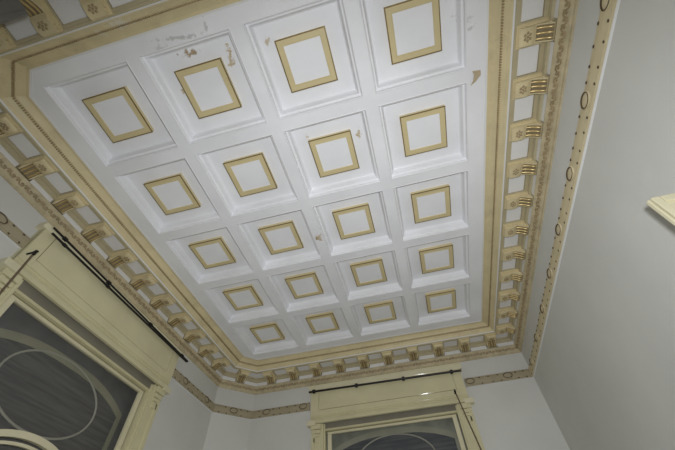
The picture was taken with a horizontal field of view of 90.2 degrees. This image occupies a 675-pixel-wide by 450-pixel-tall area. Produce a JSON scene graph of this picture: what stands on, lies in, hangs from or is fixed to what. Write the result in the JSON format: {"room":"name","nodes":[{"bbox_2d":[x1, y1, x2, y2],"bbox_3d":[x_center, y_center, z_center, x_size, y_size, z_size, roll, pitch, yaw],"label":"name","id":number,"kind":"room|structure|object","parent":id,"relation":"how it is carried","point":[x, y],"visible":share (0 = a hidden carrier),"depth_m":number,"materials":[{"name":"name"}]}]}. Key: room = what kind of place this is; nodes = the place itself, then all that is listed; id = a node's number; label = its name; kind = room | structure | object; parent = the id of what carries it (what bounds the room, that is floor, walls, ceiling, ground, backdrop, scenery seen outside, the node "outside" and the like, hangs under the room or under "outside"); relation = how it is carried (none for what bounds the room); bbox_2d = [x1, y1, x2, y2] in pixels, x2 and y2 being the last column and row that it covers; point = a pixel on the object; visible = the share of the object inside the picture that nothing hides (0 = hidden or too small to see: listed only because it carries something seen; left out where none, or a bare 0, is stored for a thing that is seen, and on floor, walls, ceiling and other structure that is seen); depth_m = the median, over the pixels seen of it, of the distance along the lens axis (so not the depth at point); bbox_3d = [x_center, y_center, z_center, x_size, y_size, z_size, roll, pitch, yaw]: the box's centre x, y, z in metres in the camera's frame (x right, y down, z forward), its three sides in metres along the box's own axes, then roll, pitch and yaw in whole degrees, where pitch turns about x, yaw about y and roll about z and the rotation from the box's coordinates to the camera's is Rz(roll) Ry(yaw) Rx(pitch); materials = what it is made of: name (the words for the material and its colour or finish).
{"room":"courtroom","nodes":[
{"label":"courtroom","id":0,"kind":"room"},
{"bbox_2d":[0,175,217,449],"bbox_3d":[-2.130,1.738,2.078,0.165,4.410,4.083,-13,-52,8],"label":"wall","id":1,"kind":"structure","parent":0,"point":[181,422],"depth_m":3.59,"materials":[{"name":"white paint"}]},
{"bbox_2d":[0,113,22,137],"bbox_3d":[-2.385,-0.688,2.377,0.208,0.101,0.141,-13,-52,8],"label":"bracket","id":2,"kind":"object","parent":1,"relation":"attached to","point":[8,126],"visible":1,"depth_m":2.37,"materials":[{"name":"paint"}]},
{"bbox_2d":[0,211,30,248],"bbox_3d":[-2.449,-0.405,2.071,0.285,0.109,1.427,-1,-51,-2],"label":"trim","id":3,"kind":"structure","parent":1,"relation":"attached to","point":[8,229],"depth_m":2.43,"materials":[{"name":"paint"}]},
{"bbox_2d":[18,155,58,179],"bbox_3d":[-2.301,-0.434,2.583,0.208,0.101,0.141,-13,-52,8],"label":"bracket","id":4,"kind":"object","parent":1,"relation":"attached to","point":[33,168],"visible":1,"depth_m":2.57,"materials":[{"name":"paint"}]},
{"bbox_2d":[52,191,88,213],"bbox_3d":[-2.216,-0.182,2.790,0.208,0.101,0.141,-13,-52,8],"label":"bracket","id":5,"kind":"object","parent":1,"relation":"attached to","point":[64,203],"visible":1,"depth_m":2.77,"materials":[{"name":"paint"}]},
{"bbox_2d":[0,222,182,449],"bbox_3d":[-2.099,1.674,2.125,0.268,2.956,2.025,-13,-52,8],"label":"window","id":6,"kind":"structure","parent":1,"relation":"in","point":[80,370],"depth_m":2.74,"materials":[{"name":"beige wood"}]},
{"bbox_2d":[0,250,38,293],"bbox_3d":[-2.192,0.559,2.045,0.112,1.114,0.088,-13,-52,8],"label":"cord","id":7,"kind":"object","parent":6,"relation":"hanging from","point":[35,252],"visible":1,"depth_m":2.32,"materials":[{"name":"black metal"}]},
{"bbox_2d":[51,227,187,361],"bbox_3d":[-1.996,0.804,3.273,0.053,0.074,2.048,-13,-52,8],"label":"curtain rod","id":8,"kind":"object","parent":6,"relation":"attached to","point":[108,283],"visible":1,"depth_m":3.06,"materials":[{"name":"black metal"}]},
{"bbox_2d":[82,222,114,242],"bbox_3d":[-2.132,0.071,2.997,0.208,0.101,0.141,-13,-52,8],"label":"bracket","id":9,"kind":"object","parent":1,"relation":"attached to","point":[101,230],"visible":1,"depth_m":2.98,"materials":[{"name":"paint"}]},
{"bbox_2d":[0,96,243,386],"bbox_3d":[-1.915,0.556,3.435,0.405,0.336,3.946,-13,-52,8],"label":"trim","id":10,"kind":"structure","parent":1,"relation":"attached to","point":[40,136],"depth_m":2.97,"materials":[{"name":"paint"}]},
{"bbox_2d":[108,249,137,267],"bbox_3d":[-2.047,0.324,3.204,0.208,0.101,0.141,-13,-52,8],"label":"bracket","id":11,"kind":"object","parent":1,"relation":"attached to","point":[119,258],"visible":1,"depth_m":3.18,"materials":[{"name":"paint"}]},
{"bbox_2d":[130,273,157,289],"bbox_3d":[-1.963,0.577,3.411,0.208,0.101,0.141,-13,-52,8],"label":"bracket","id":12,"kind":"object","parent":1,"relation":"attached to","point":[139,281],"visible":1,"depth_m":3.39,"materials":[{"name":"paint"}]},
{"bbox_2d":[150,294,175,309],"bbox_3d":[-1.879,0.830,3.618,0.208,0.101,0.141,-13,-52,8],"label":"bracket","id":13,"kind":"object","parent":1,"relation":"attached to","point":[158,302],"visible":1,"depth_m":3.60,"materials":[{"name":"paint"}]},
{"bbox_2d":[168,313,191,327],"bbox_3d":[-1.794,1.083,3.825,0.208,0.101,0.141,-13,-52,8],"label":"bracket","id":14,"kind":"object","parent":1,"relation":"attached to","point":[176,319],"visible":1,"depth_m":3.80,"materials":[{"name":"paint"}]},
{"bbox_2d":[184,329,205,342],"bbox_3d":[-1.710,1.336,4.032,0.208,0.101,0.141,-13,-52,8],"label":"bracket","id":15,"kind":"object","parent":1,"relation":"attached to","point":[190,336],"visible":1,"depth_m":4.01,"materials":[{"name":"paint"}]},
{"bbox_2d":[198,345,218,357],"bbox_3d":[-1.625,1.589,4.238,0.208,0.101,0.141,-13,-52,8],"label":"bracket","id":16,"kind":"object","parent":1,"relation":"attached to","point":[205,350],"visible":1,"depth_m":4.22,"materials":[{"name":"paint"}]},
{"bbox_2d":[211,358,230,370],"bbox_3d":[-1.541,1.842,4.445,0.208,0.101,0.141,-13,-52,8],"label":"bracket","id":17,"kind":"object","parent":1,"relation":"attached to","point":[224,362],"visible":1,"depth_m":4.42,"materials":[{"name":"paint"}]},
{"bbox_2d":[171,368,309,419],"bbox_3d":[-1.294,2.193,4.209,1.837,0.109,0.684,28,-58,-23],"label":"trim","id":18,"kind":"structure","parent":1,"relation":"attached to","point":[177,376],"depth_m":4.38,"materials":[{"name":"paint"}]},
{"bbox_2d":[203,380,254,449],"bbox_3d":[-1.370,3.355,3.411,0.667,4.410,0.165,24,-56,-20],"label":"wall","id":19,"kind":"structure","parent":0,"point":[224,432],"depth_m":4.29,"materials":[{"name":"white paint"}]},
{"bbox_2d":[213,356,268,394],"bbox_3d":[-1.327,2.073,4.679,0.562,0.336,0.604,-13,-52,8],"label":"trim","id":20,"kind":"structure","parent":19,"relation":"attached to","point":[246,363],"depth_m":4.66,"materials":[{"name":"paint"}]},
{"bbox_2d":[236,369,250,382],"bbox_3d":[-1.310,2.092,4.657,0.141,0.101,0.208,24,-56,-20],"label":"bracket","id":21,"kind":"object","parent":19,"relation":"attached to","point":[241,376],"visible":1,"depth_m":4.64,"materials":[{"name":"paint"}]},
{"bbox_2d":[32,0,486,358],"bbox_3d":[-0.201,0.024,3.369,4.269,0.261,5.019,-13,-52,8],"label":"ceiling","id":22,"kind":"structure","parent":0,"point":[233,17],"depth_m":2.72,"materials":[{"name":"white paint"}]},
{"bbox_2d":[43,60,178,166],"bbox_3d":[-1.663,-0.825,2.556,0.663,0.110,0.663,-13,-52,8],"label":"coffer","id":23,"kind":"object","parent":22,"relation":"attached to","point":[109,107],"visible":0.92,"depth_m":2.55,"materials":[{"name":"white paint"}]},
{"bbox_2d":[113,157,221,233],"bbox_3d":[-1.476,-0.263,3.015,0.663,0.110,0.663,-13,-52,8],"label":"coffer","id":24,"kind":"object","parent":22,"relation":"attached to","point":[169,195],"visible":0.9,"depth_m":3.02,"materials":[{"name":"white paint"}]},
{"bbox_2d":[138,28,267,144],"bbox_3d":[-0.938,-0.987,2.458,0.663,0.110,0.663,-13,-52,8],"label":"coffer","id":25,"kind":"object","parent":22,"relation":"attached to","point":[204,82],"visible":0.93,"depth_m":2.45,"materials":[{"name":"white paint"}]},
{"bbox_2d":[164,226,254,284],"bbox_3d":[-1.288,0.299,3.475,0.663,0.110,0.663,-13,-52,8],"label":"coffer","id":26,"kind":"object","parent":22,"relation":"attached to","point":[211,255],"visible":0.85,"depth_m":3.50,"materials":[{"name":"white paint"}]},
{"bbox_2d":[203,278,279,323],"bbox_3d":[-1.100,0.862,3.935,0.663,0.110,0.663,-13,-52,8],"label":"coffer","id":27,"kind":"object","parent":22,"relation":"attached to","point":[248,299],"visible":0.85,"depth_m":3.97,"materials":[{"name":"white paint"}]},
{"bbox_2d":[195,134,298,216],"bbox_3d":[-0.750,-0.425,2.917,0.663,0.110,0.663,-13,-52,8],"label":"coffer","id":28,"kind":"object","parent":22,"relation":"attached to","point":[249,176],"visible":0.94,"depth_m":2.92,"materials":[{"name":"white paint"}]},
{"bbox_2d":[233,318,298,354],"bbox_3d":[-0.913,1.424,4.395,0.663,0.110,0.663,-13,-52,8],"label":"coffer","id":29,"kind":"object","parent":22,"relation":"attached to","point":[272,335],"visible":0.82,"depth_m":4.44,"materials":[{"name":"white paint"}]},
{"bbox_2d":[235,209,321,270],"bbox_3d":[-0.562,0.138,3.377,0.663,0.110,0.663,-13,-52,8],"label":"coffer","id":30,"kind":"object","parent":22,"relation":"attached to","point":[284,239],"visible":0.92,"depth_m":3.40,"materials":[{"name":"white paint"}]},
{"bbox_2d":[242,0,363,119],"bbox_3d":[-0.212,-1.149,2.359,0.663,0.110,0.663,-13,-52,8],"label":"coffer","id":31,"kind":"object","parent":22,"relation":"attached to","point":[304,54],"visible":0.98,"depth_m":2.35,"materials":[{"name":"white paint"}]},
{"bbox_2d":[266,264,339,311],"bbox_3d":[-0.375,0.700,3.837,0.663,0.110,0.663,-13,-52,8],"label":"coffer","id":32,"kind":"object","parent":22,"relation":"attached to","point":[310,287],"visible":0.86,"depth_m":3.87,"materials":[{"name":"white paint"}]},
{"bbox_2d":[289,307,353,345],"bbox_3d":[-0.187,1.262,4.296,0.663,0.110,0.663,-13,-52,8],"label":"coffer","id":33,"kind":"object","parent":22,"relation":"attached to","point":[328,325],"visible":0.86,"depth_m":4.34,"materials":[{"name":"white paint"}]},
{"bbox_2d":[283,109,380,198],"bbox_3d":[-0.024,-0.587,2.819,0.663,0.110,0.663,-13,-52,8],"label":"coffer","id":34,"kind":"object","parent":22,"relation":"attached to","point":[336,154],"visible":0.96,"depth_m":2.82,"materials":[{"name":"white paint"}]},
{"bbox_2d":[312,190,393,256],"bbox_3d":[0.163,-0.024,3.279,0.663,0.110,0.663,-13,-52,8],"label":"coffer","id":35,"kind":"object","parent":22,"relation":"attached to","point":[361,222],"visible":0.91,"depth_m":3.30,"materials":[{"name":"white paint"}]},
{"bbox_2d":[333,250,402,300],"bbox_3d":[0.351,0.538,3.739,0.663,0.110,0.663,-13,-52,8],"label":"coffer","id":36,"kind":"object","parent":22,"relation":"attached to","point":[378,273],"visible":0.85,"depth_m":3.77,"materials":[{"name":"white paint"}]},
{"bbox_2d":[349,295,410,335],"bbox_3d":[0.539,1.100,4.198,0.663,0.110,0.663,-13,-52,8],"label":"coffer","id":37,"kind":"object","parent":22,"relation":"attached to","point":[388,314],"visible":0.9,"depth_m":4.24,"materials":[{"name":"white paint"}]},
{"bbox_2d":[358,0,466,93],"bbox_3d":[0.514,-1.310,2.261,0.663,0.110,0.663,-13,-52,8],"label":"coffer","id":38,"kind":"object","parent":22,"relation":"attached to","point":[409,42],"visible":0.98,"depth_m":2.30,"materials":[{"name":"white paint"}]},
{"bbox_2d":[378,82,468,178],"bbox_3d":[0.702,-0.748,2.721,0.663,0.110,0.663,-13,-52,8],"label":"coffer","id":39,"kind":"object","parent":22,"relation":"attached to","point":[428,131],"visible":0.92,"depth_m":2.72,"materials":[{"name":"white paint"}]},
{"bbox_2d":[393,170,469,241],"bbox_3d":[0.889,-0.186,3.181,0.663,0.110,0.663,-13,-52,8],"label":"coffer","id":40,"kind":"object","parent":22,"relation":"attached to","point":[438,205],"visible":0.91,"depth_m":3.19,"materials":[{"name":"white paint"}]},
{"bbox_2d":[404,234,469,288],"bbox_3d":[1.077,0.376,3.640,0.663,0.110,0.663,-13,-52,8],"label":"coffer","id":41,"kind":"object","parent":22,"relation":"attached to","point":[445,260],"visible":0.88,"depth_m":3.67,"materials":[{"name":"white paint"}]},
{"bbox_2d":[412,283,470,325],"bbox_3d":[1.264,0.938,4.100,0.663,0.110,0.663,-13,-52,8],"label":"coffer","id":42,"kind":"object","parent":22,"relation":"attached to","point":[451,302],"visible":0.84,"depth_m":4.14,"materials":[{"name":"white paint"}]},
{"bbox_2d":[247,347,569,449],"bbox_3d":[0.707,3.063,3.267,3.827,4.410,0.165,-13,-52,8],"label":"wall","id":43,"kind":"structure","parent":0,"point":[512,415],"depth_m":3.97,"materials":[{"name":"white paint"}]},
{"bbox_2d":[262,371,275,383],"bbox_3d":[-0.952,2.127,4.700,0.141,0.101,0.208,-13,-52,8],"label":"bracket","id":44,"kind":"object","parent":43,"relation":"attached to","point":[270,376],"visible":1,"depth_m":4.69,"materials":[{"name":"paint"}]},
{"bbox_2d":[285,367,298,379],"bbox_3d":[-0.627,2.054,4.656,0.141,0.101,0.208,-13,-52,8],"label":"bracket","id":45,"kind":"object","parent":43,"relation":"attached to","point":[293,373],"visible":1,"depth_m":4.65,"materials":[{"name":"paint"}]},
{"bbox_2d":[308,363,321,375],"bbox_3d":[-0.303,1.982,4.612,0.141,0.101,0.208,-13,-52,8],"label":"bracket","id":46,"kind":"object","parent":43,"relation":"attached to","point":[316,369],"visible":1,"depth_m":4.60,"materials":[{"name":"paint"}]},
{"bbox_2d":[332,359,344,372],"bbox_3d":[0.021,1.910,4.569,0.141,0.101,0.208,-13,-52,8],"label":"bracket","id":47,"kind":"object","parent":43,"relation":"attached to","point":[339,364],"visible":1,"depth_m":4.57,"materials":[{"name":"paint"}]},
{"bbox_2d":[356,355,368,368],"bbox_3d":[0.346,1.837,4.525,0.141,0.101,0.208,-13,-52,8],"label":"bracket","id":48,"kind":"object","parent":43,"relation":"attached to","point":[363,360],"visible":1,"depth_m":4.52,"materials":[{"name":"paint"}]},
{"bbox_2d":[255,320,519,394],"bbox_3d":[0.527,1.739,4.493,3.594,0.336,0.405,-13,-52,8],"label":"trim","id":49,"kind":"structure","parent":43,"relation":"attached to","point":[476,331],"depth_m":4.49,"materials":[{"name":"paint"}]},
{"bbox_2d":[381,350,393,364],"bbox_3d":[0.670,1.765,4.481,0.141,0.101,0.208,-13,-52,8],"label":"bracket","id":50,"kind":"object","parent":43,"relation":"attached to","point":[387,356],"visible":1,"depth_m":4.48,"materials":[{"name":"paint"}]},
{"bbox_2d":[307,362,484,449],"bbox_3d":[0.667,2.984,3.319,2.025,2.986,0.268,-13,-52,8],"label":"window","id":51,"kind":"structure","parent":43,"relation":"in","point":[421,413],"depth_m":4.09,"materials":[{"name":"beige wood"}]},
{"bbox_2d":[309,369,460,393],"bbox_3d":[0.579,2.011,4.314,1.974,0.071,0.061,-13,-52,8],"label":"curtain rod","id":52,"kind":"object","parent":51,"relation":"attached to","point":[403,378],"visible":1,"depth_m":4.30,"materials":[{"name":"black metal"}]},
{"bbox_2d":[454,389,481,449],"bbox_3d":[1.463,2.242,3.632,0.146,0.930,0.119,-13,-52,8],"label":"cord","id":53,"kind":"object","parent":51,"relation":"hanging from","point":[454,389],"visible":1,"depth_m":3.71,"materials":[{"name":"black fabric"}]},
{"bbox_2d":[406,346,417,360],"bbox_3d":[0.995,1.693,4.437,0.141,0.101,0.208,-13,-52,8],"label":"bracket","id":54,"kind":"object","parent":43,"relation":"attached to","point":[412,352],"visible":1,"depth_m":4.43,"materials":[{"name":"paint"}]},
{"bbox_2d":[432,342,443,355],"bbox_3d":[1.319,1.620,4.393,0.141,0.101,0.208,-13,-52,8],"label":"bracket","id":55,"kind":"object","parent":43,"relation":"attached to","point":[438,348],"visible":1,"depth_m":4.39,"materials":[{"name":"paint"}]},
{"bbox_2d":[458,337,469,351],"bbox_3d":[1.643,1.548,4.349,0.141,0.101,0.208,-13,-52,8],"label":"bracket","id":56,"kind":"object","parent":43,"relation":"attached to","point":[463,343],"visible":1,"depth_m":4.35,"materials":[{"name":"paint"}]},
{"bbox_2d":[485,333,496,347],"bbox_3d":[1.968,1.476,4.305,0.141,0.101,0.208,-13,-52,8],"label":"bracket","id":57,"kind":"object","parent":43,"relation":"attached to","point":[490,339],"visible":1,"depth_m":4.30,"materials":[{"name":"paint"}]},
{"bbox_2d":[464,369,532,387],"bbox_3d":[1.947,1.852,4.077,0.786,0.109,0.036,-13,-52,8],"label":"trim","id":58,"kind":"structure","parent":43,"relation":"attached to","point":[519,374],"depth_m":4.07,"materials":[{"name":"paint"}]},
{"bbox_2d":[521,0,674,449],"bbox_3d":[1.871,0.846,1.537,0.165,4.410,5.026,-13,-52,8],"label":"wall","id":59,"kind":"structure","parent":0,"point":[605,372],"depth_m":2.04,"materials":[{"name":"white paint"}]},
{"bbox_2d":[496,323,515,333],"bbox_3d":[2.083,1.301,4.171,0.208,0.101,0.141,-13,-52,8],"label":"bracket","id":60,"kind":"object","parent":59,"relation":"attached to","point":[500,329],"visible":1,"depth_m":4.15,"materials":[{"name":"paint"}]},
{"bbox_2d":[497,307,517,318],"bbox_3d":[2.000,1.051,3.966,0.208,0.101,0.141,-13,-52,8],"label":"bracket","id":61,"kind":"object","parent":59,"relation":"attached to","point":[506,312],"visible":0.99,"depth_m":3.94,"materials":[{"name":"paint"}]},
{"bbox_2d":[498,289,519,301],"bbox_3d":[1.916,0.800,3.761,0.208,0.101,0.141,-13,-52,8],"label":"bracket","id":62,"kind":"object","parent":59,"relation":"attached to","point":[512,294],"visible":1,"depth_m":3.74,"materials":[{"name":"paint"}]},
{"bbox_2d":[499,269,522,282],"bbox_3d":[1.832,0.550,3.556,0.208,0.101,0.141,-13,-52,8],"label":"bracket","id":63,"kind":"object","parent":59,"relation":"attached to","point":[505,276],"visible":1,"depth_m":3.54,"materials":[{"name":"paint"}]},
{"bbox_2d":[501,246,525,260],"bbox_3d":[1.749,0.300,3.351,0.208,0.101,0.141,-13,-52,8],"label":"bracket","id":64,"kind":"object","parent":59,"relation":"attached to","point":[508,254],"visible":0.99,"depth_m":3.33,"materials":[{"name":"paint"}]},
{"bbox_2d":[502,221,528,236],"bbox_3d":[1.665,0.049,3.146,0.208,0.101,0.141,-13,-52,8],"label":"bracket","id":65,"kind":"object","parent":59,"relation":"attached to","point":[510,229],"visible":1,"depth_m":3.13,"materials":[{"name":"paint"}]},
{"bbox_2d":[504,191,532,209],"bbox_3d":[1.582,-0.201,2.942,0.208,0.101,0.141,-13,-52,8],"label":"bracket","id":66,"kind":"object","parent":59,"relation":"attached to","point":[523,199],"visible":1,"depth_m":2.92,"materials":[{"name":"paint"}]},
{"bbox_2d":[506,158,537,177],"bbox_3d":[1.498,-0.452,2.737,0.208,0.101,0.141,-13,-52,8],"label":"bracket","id":67,"kind":"object","parent":59,"relation":"attached to","point":[526,166],"visible":0.99,"depth_m":2.72,"materials":[{"name":"paint"}]},
{"bbox_2d":[509,119,542,141],"bbox_3d":[1.414,-0.702,2.532,0.208,0.101,0.141,-13,-52,8],"label":"bracket","id":68,"kind":"object","parent":59,"relation":"attached to","point":[530,128],"visible":1,"depth_m":2.51,"materials":[{"name":"paint"}]},
{"bbox_2d":[481,0,578,351],"bbox_3d":[1.525,-0.237,2.949,0.405,0.336,4.761,-13,-52,8],"label":"trim","id":69,"kind":"structure","parent":59,"relation":"attached to","point":[503,63],"depth_m":2.59,"materials":[{"name":"paint"}]},
{"bbox_2d":[512,72,548,99],"bbox_3d":[1.331,-0.953,2.327,0.208,0.101,0.141,-13,-52,8],"label":"bracket","id":70,"kind":"object","parent":59,"relation":"attached to","point":[537,83],"visible":0.98,"depth_m":2.31,"materials":[{"name":"paint"}]},
{"bbox_2d":[515,17,556,49],"bbox_3d":[1.247,-1.203,2.122,0.208,0.101,0.141,-13,-52,8],"label":"bracket","id":71,"kind":"object","parent":59,"relation":"attached to","point":[542,30],"visible":1,"depth_m":2.11,"materials":[{"name":"paint"}]},
{"bbox_2d":[528,0,620,377],"bbox_3d":[1.727,0.024,2.599,0.036,0.109,4.696,-13,-52,8],"label":"trim","id":72,"kind":"structure","parent":59,"relation":"attached to","point":[609,9],"depth_m":2.16,"materials":[{"name":"paint"}]},
{"bbox_2d":[646,193,674,225],"bbox_3d":[1.496,0.432,0.782,0.185,1.800,0.044,-13,-52,8],"label":"door frame","id":73,"kind":"structure","parent":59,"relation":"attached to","point":[664,205],"depth_m":1.44,"materials":[{"name":"beige wood"}]},
{"bbox_3d":[-0.509,-0.581,0.287,3.827,4.410,0.165,-13,-52,8],"label":"wall","id":74,"kind":"structure","parent":0,"visible":0},
{"bbox_2d":[0,25,16,52],"bbox_3d":[-2.087,-1.152,2.016,0.141,0.101,0.208,-13,-52,8],"label":"bracket","id":75,"kind":"object","parent":74,"relation":"attached to","point":[6,43],"visible":1,"depth_m":2.05,"materials":[{"name":"paint"}]},
{"bbox_2d":[0,0,28,24],"bbox_3d":[-1.937,-1.048,1.699,0.585,0.214,0.153,-13,-52,8],"label":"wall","id":76,"kind":"structure","parent":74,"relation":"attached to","point":[10,10],"depth_m":1.70,"materials":[{"name":"grey paint"}]},
{"bbox_2d":[20,0,63,37],"bbox_3d":[-1.758,-1.226,1.972,0.141,0.101,0.208,-13,-52,8],"label":"bracket","id":77,"kind":"object","parent":74,"relation":"attached to","point":[42,18],"visible":0.84,"depth_m":1.98,"materials":[{"name":"paint"}]},
{"bbox_2d":[79,0,112,20],"bbox_3d":[-1.429,-1.299,1.927,0.141,0.101,0.208,-13,-52,8],"label":"bracket","id":78,"kind":"object","parent":74,"relation":"attached to","point":[94,9],"visible":1,"depth_m":1.96,"materials":[{"name":"paint"}]},
{"bbox_2d":[0,0,249,70],"bbox_3d":[-0.555,-1.502,1.841,3.594,0.336,0.473,-13,-52,8],"label":"trim","id":79,"kind":"structure","parent":74,"relation":"attached to","point":[130,19],"depth_m":2.09,"materials":[{"name":"paint"}]},
{"bbox_3d":[-2.509,0.016,0.678,0.540,4.410,0.540,-13,-52,8],"label":"wall","id":80,"kind":"structure","parent":0,"visible":0},
{"bbox_2d":[0,58,32,112],"bbox_3d":[-2.363,-1.000,2.165,0.543,0.336,0.582,-13,-52,8],"label":"trim","id":81,"kind":"structure","parent":80,"relation":"attached to","point":[15,78],"depth_m":2.28,"materials":[{"name":"paint"}]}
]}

